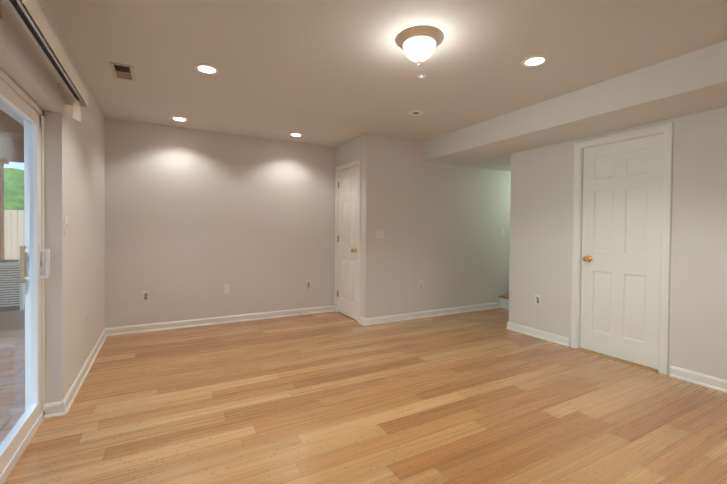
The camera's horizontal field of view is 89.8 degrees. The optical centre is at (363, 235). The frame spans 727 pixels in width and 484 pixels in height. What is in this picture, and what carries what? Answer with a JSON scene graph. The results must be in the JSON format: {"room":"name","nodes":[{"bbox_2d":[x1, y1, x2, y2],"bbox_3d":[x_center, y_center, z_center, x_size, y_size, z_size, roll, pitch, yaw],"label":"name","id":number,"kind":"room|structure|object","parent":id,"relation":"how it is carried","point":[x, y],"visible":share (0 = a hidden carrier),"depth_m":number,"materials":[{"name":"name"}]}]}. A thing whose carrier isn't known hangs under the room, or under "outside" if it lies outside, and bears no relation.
{"room":"empty basement room","nodes":[
{"label":"empty basement room","id":0,"kind":"room"},
{"bbox_2d":[4,168,23,209],"bbox_3d":[-10.653,-0.783,14.618,8.191,3.424,3.419,0,1,-29],"label":"trees","id":1,"kind":"object","parent":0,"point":[19,199],"depth_m":12.73,"materials":[{"name":"green plant"}]},
{"bbox_2d":[0,0,104,403],"bbox_3d":[-1.207,-0.033,0.853,0.175,2.401,7.113,0,1,-29],"label":"wall","id":2,"kind":"structure","parent":0,"point":[74,171],"depth_m":2.41,"materials":[{"name":"beige paint"}]},
{"bbox_2d":[0,68,49,483],"bbox_3d":[-1.538,0.201,1.397,0.134,1.915,1.969,0,1,-29],"label":"door","id":3,"kind":"structure","parent":2,"relation":"in","point":[17,99],"depth_m":2.12,"materials":[{"name":"white plastic"}]},
{"bbox_2d":[1,0,88,121],"bbox_3d":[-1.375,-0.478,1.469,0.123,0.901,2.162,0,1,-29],"label":"headrail valance","id":4,"kind":"object","parent":2,"relation":"attached to","point":[32,18],"visible":1,"depth_m":1.70,"materials":[{"name":"white plastic"}]},
{"bbox_2d":[64,216,68,233],"bbox_3d":[-1.944,-0.066,2.390,0.017,0.115,0.070,0,1,-29],"label":"light switch","id":5,"kind":"object","parent":2,"relation":"attached to","point":[66,224],"visible":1,"depth_m":2.38,"materials":[{"name":"white plastic"}]},
{"bbox_2d":[52,328,107,417],"bbox_3d":[-2.376,1.083,3.150,0.051,0.087,1.929,0,1,-29],"label":"baseboard","id":6,"kind":"structure","parent":2,"relation":"attached to","point":[56,409],"depth_m":2.67,"materials":[{"name":"white paint"}]},
{"bbox_2d":[105,118,335,327],"bbox_3d":[0.099,-0.088,5.700,7.140,2.401,0.120,0,1,-29],"label":"wall","id":7,"kind":"structure","parent":0,"point":[196,220],"depth_m":4.54,"materials":[{"name":"beige paint"}]},
{"bbox_2d":[142,291,148,300],"bbox_3d":[-2.511,0.699,4.205,0.070,0.115,0.008,0,1,-29],"label":"electrical outlet","id":8,"kind":"object","parent":7,"relation":"attached to","point":[145,295],"visible":1,"depth_m":4.20,"materials":[{"name":"white plastic"}]},
{"bbox_2d":[108,305,333,335],"bbox_3d":[-1.634,1.068,4.685,2.787,0.088,0.025,0,1,-29],"label":"baseboard","id":9,"kind":"structure","parent":7,"relation":"attached to","point":[121,330],"depth_m":4.55,"materials":[{"name":"white paint"}]},
{"bbox_2d":[224,284,228,293],"bbox_3d":[-1.737,0.681,4.626,0.070,0.115,0.014,0,1,-29],"label":"jack","id":10,"kind":"object","parent":7,"relation":"attached to","point":[226,289],"visible":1,"depth_m":4.63,"materials":[{"name":"white plastic"}]},
{"bbox_2d":[306,280,310,288],"bbox_3d":[-0.779,0.695,5.158,0.070,0.115,0.008,0,1,-29],"label":"electrical outlet","id":11,"kind":"object","parent":7,"relation":"attached to","point":[308,284],"visible":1,"depth_m":5.16,"materials":[{"name":"white plastic"}]},
{"bbox_2d":[4,308,726,483],"bbox_3d":[1.834,1.230,2.619,7.072,0.120,7.233,0,1,-29],"label":"floor","id":12,"kind":"structure","parent":0,"point":[486,396],"depth_m":2.38,"materials":[{"name":"brown wood"}]},
{"bbox_2d":[360,302,499,325],"bbox_3d":[1.795,1.086,5.535,4.087,0.087,0.024,0,1,-29],"label":"baseboard","id":13,"kind":"structure","parent":12,"relation":"on","point":[439,312],"depth_m":5.01,"materials":[{"name":"white paint"}]},
{"bbox_2d":[499,295,508,309],"bbox_3d":[2.926,0.663,5.627,1.343,0.950,0.898,0,1,-29],"label":"stairs","id":14,"kind":"structure","parent":12,"relation":"on","point":[504,301],"depth_m":5.63,"materials":[{"name":"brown wood"}]},
{"bbox_2d":[43,0,726,146],"bbox_3d":[1.825,-1.306,2.568,7.140,0.150,7.233,0,1,-29],"label":"ceiling","id":15,"kind":"structure","parent":0,"point":[333,73],"depth_m":2.53,"materials":[{"name":"paint"}]},
{"bbox_2d":[109,62,135,80],"bbox_3d":[-1.859,-1.262,2.821,0.152,0.008,0.312,0,1,-29],"label":"ceiling vent","id":16,"kind":"object","parent":15,"relation":"in","point":[123,71],"visible":0.98,"depth_m":2.80,"materials":[{"name":"beige metal"}]},
{"bbox_2d":[171,116,187,121],"bbox_3d":[-2.026,-1.280,4.017,0.176,0.008,0.176,0,1,-29],"label":"recessed light","id":17,"kind":"object","parent":15,"relation":"in","point":[180,119],"visible":1,"depth_m":4.01,"materials":[{"name":"white paint"}]},
{"bbox_2d":[194,64,218,74],"bbox_3d":[-1.187,-1.256,2.762,0.176,0.008,0.176,0,1,-29],"label":"recessed light","id":18,"kind":"object","parent":15,"relation":"in","point":[207,69],"visible":1,"depth_m":2.75,"materials":[{"name":"white paint"}]},
{"bbox_2d":[289,133,302,136],"bbox_3d":[-0.859,-1.279,4.646,0.176,0.008,0.176,0,1,-29],"label":"recessed light","id":19,"kind":"object","parent":15,"relation":"in","point":[295,134],"visible":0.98,"depth_m":4.62,"materials":[{"name":"white paint"}]},
{"bbox_2d":[408,110,423,115],"bbox_3d":[0.538,-1.255,3.739,0.156,0.006,0.156,0,1,-29],"label":"recessed light","id":20,"kind":"object","parent":15,"relation":"in","point":[416,112],"visible":1,"depth_m":3.72,"materials":[{"name":"white paint"}]},
{"bbox_2d":[395,25,443,66],"bbox_3d":[0.352,-1.152,2.297,0.306,0.177,0.306,0,1,-29],"label":"dome ceiling light","id":21,"kind":"object","parent":15,"relation":"attached to","point":[419,44],"visible":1,"depth_m":2.22,"materials":[{"name":"white glass"}]},
{"bbox_2d":[418,75,426,78],"bbox_3d":[0.461,-1.240,2.863,0.068,0.014,0.068,0,1,-29],"label":"sprinkler head","id":22,"kind":"object","parent":15,"relation":"attached to","point":[422,76],"visible":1,"depth_m":2.85},
{"bbox_2d":[521,55,547,66],"bbox_3d":[1.215,-1.233,2.588,0.176,0.008,0.176,0,1,-29],"label":"recessed light","id":23,"kind":"object","parent":15,"relation":"in","point":[535,61],"visible":1,"depth_m":2.58,"materials":[{"name":"white paint"}]},
{"bbox_2d":[422,40,726,171],"bbox_3d":[3.668,-1.094,3.067,3.190,0.257,6.083,0,1,-29],"label":"soffit beam","id":24,"kind":"structure","parent":15,"relation":"attached to","point":[693,82],"depth_m":3.06,"materials":[{"name":"beige paint"}]},
{"bbox_2d":[336,133,510,317],"bbox_3d":[1.590,-0.078,5.933,4.063,2.401,0.910,0,1,-29],"label":"wall","id":25,"kind":"structure","parent":0,"point":[441,225],"depth_m":5.02,"materials":[{"name":"beige paint"}]},
{"bbox_2d":[334,158,360,322],"bbox_3d":[-0.175,0.064,5.035,0.141,2.111,0.766,0,1,-29],"label":"door frame","id":26,"kind":"structure","parent":25,"relation":"attached to","point":[348,165],"depth_m":4.98,"materials":[{"name":"white paint"}]},
{"bbox_2d":[337,165,357,319],"bbox_3d":[-0.234,0.094,5.008,0.107,2.030,0.630,0,1,-29],"label":"closet door","id":27,"kind":"structure","parent":25,"relation":"attached to","point":[347,238],"depth_m":5.00,"materials":[{"name":"white paint"}]},
{"bbox_2d":[376,230,383,238],"bbox_3d":[0.212,-0.017,4.646,0.116,0.115,0.017,0,1,-29],"label":"light switch","id":28,"kind":"object","parent":25,"relation":"attached to","point":[379,234],"visible":1,"depth_m":4.65,"materials":[{"name":"white plastic"}]},
{"bbox_2d":[419,281,422,288],"bbox_3d":[0.788,0.679,4.982,0.070,0.115,0.008,0,1,-29],"label":"outlet","id":29,"kind":"object","parent":25,"relation":"attached to","point":[420,284],"visible":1,"depth_m":4.98,"materials":[{"name":"white plastic"}]},
{"bbox_2d":[509,107,726,379],"bbox_3d":[3.095,-0.015,2.235,0.150,2.401,5.145,0,1,-29],"label":"wall","id":30,"kind":"structure","parent":0,"point":[541,216],"depth_m":3.00,"materials":[{"name":"beige paint"}]},
{"bbox_2d":[535,295,540,305],"bbox_3d":[1.969,0.731,4.115,0.008,0.115,0.070,0,1,-29],"label":"outlet","id":31,"kind":"object","parent":30,"relation":"attached to","point":[537,299],"visible":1,"depth_m":4.11,"materials":[{"name":"white plastic"}]},
{"bbox_2d":[506,322,569,346],"bbox_3d":[1.958,1.107,4.119,0.024,0.087,0.753,0,1,-29],"label":"baseboard","id":32,"kind":"structure","parent":30,"relation":"attached to","point":[551,337],"depth_m":4.09,"materials":[{"name":"white paint"}]},
{"bbox_2d":[577,348,657,372],"bbox_3d":[2.355,1.158,3.418,0.064,0.010,0.688,0,1,-29],"label":"sill","id":33,"kind":"structure","parent":30,"relation":"attached to","point":[621,361],"depth_m":3.37,"materials":[{"name":"brown wood"}]},
{"bbox_2d":[580,134,662,369],"bbox_3d":[2.376,0.138,3.410,0.107,2.030,0.680,0,1,-29],"label":"door","id":34,"kind":"structure","parent":30,"relation":"in","point":[621,248],"depth_m":3.38,"materials":[{"name":"white paint"}]},
{"bbox_2d":[571,122,672,374],"bbox_3d":[2.411,0.108,3.429,0.141,2.111,0.826,0,1,-29],"label":"door frame","id":35,"kind":"structure","parent":30,"relation":"attached to","point":[666,130],"depth_m":3.16,"materials":[{"name":"white paint"}]},
{"bbox_2d":[669,365,726,392],"bbox_3d":[3.395,1.154,1.509,0.025,0.088,3.487,0,1,-29],"label":"baseboard","id":36,"kind":"structure","parent":30,"relation":"attached to","point":[708,381],"depth_m":2.87,"materials":[{"name":"white paint"}]},
{"label":"outside","id":37,"kind":"structure","parent":0,"visible":0},
{"bbox_2d":[0,309,24,443],"bbox_3d":[-7.157,1.081,12.968,80.000,0.200,90.000,0,1,-29],"label":"patio","id":38,"kind":"structure","parent":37,"point":[7,368],"depth_m":3.15,"materials":[{"name":"grey concrete"}]},
{"bbox_2d":[0,101,23,259],"bbox_3d":[-4.978,-0.781,4.940,2.470,3.780,7.105,0,1,-29],"label":"deck","id":39,"kind":"object","parent":38,"relation":"on","point":[14,143],"depth_m":6.13,"materials":[{"name":"brown wood"}]},
{"bbox_2d":[0,259,24,311],"bbox_3d":[-5.552,0.743,5.534,0.780,0.708,0.780,0,1,-29],"label":"ac unit","id":40,"kind":"object","parent":38,"relation":"on","point":[14,291],"depth_m":5.34,"materials":[{"name":"silver metal"}]},
{"bbox_2d":[4,210,24,259],"bbox_3d":[-8.115,0.128,10.771,10.000,1.750,17.105,0,1,-29],"label":"fence","id":41,"kind":"object","parent":38,"relation":"on","point":[11,232],"depth_m":11.05,"materials":[{"name":"brown wood"}]}
]}

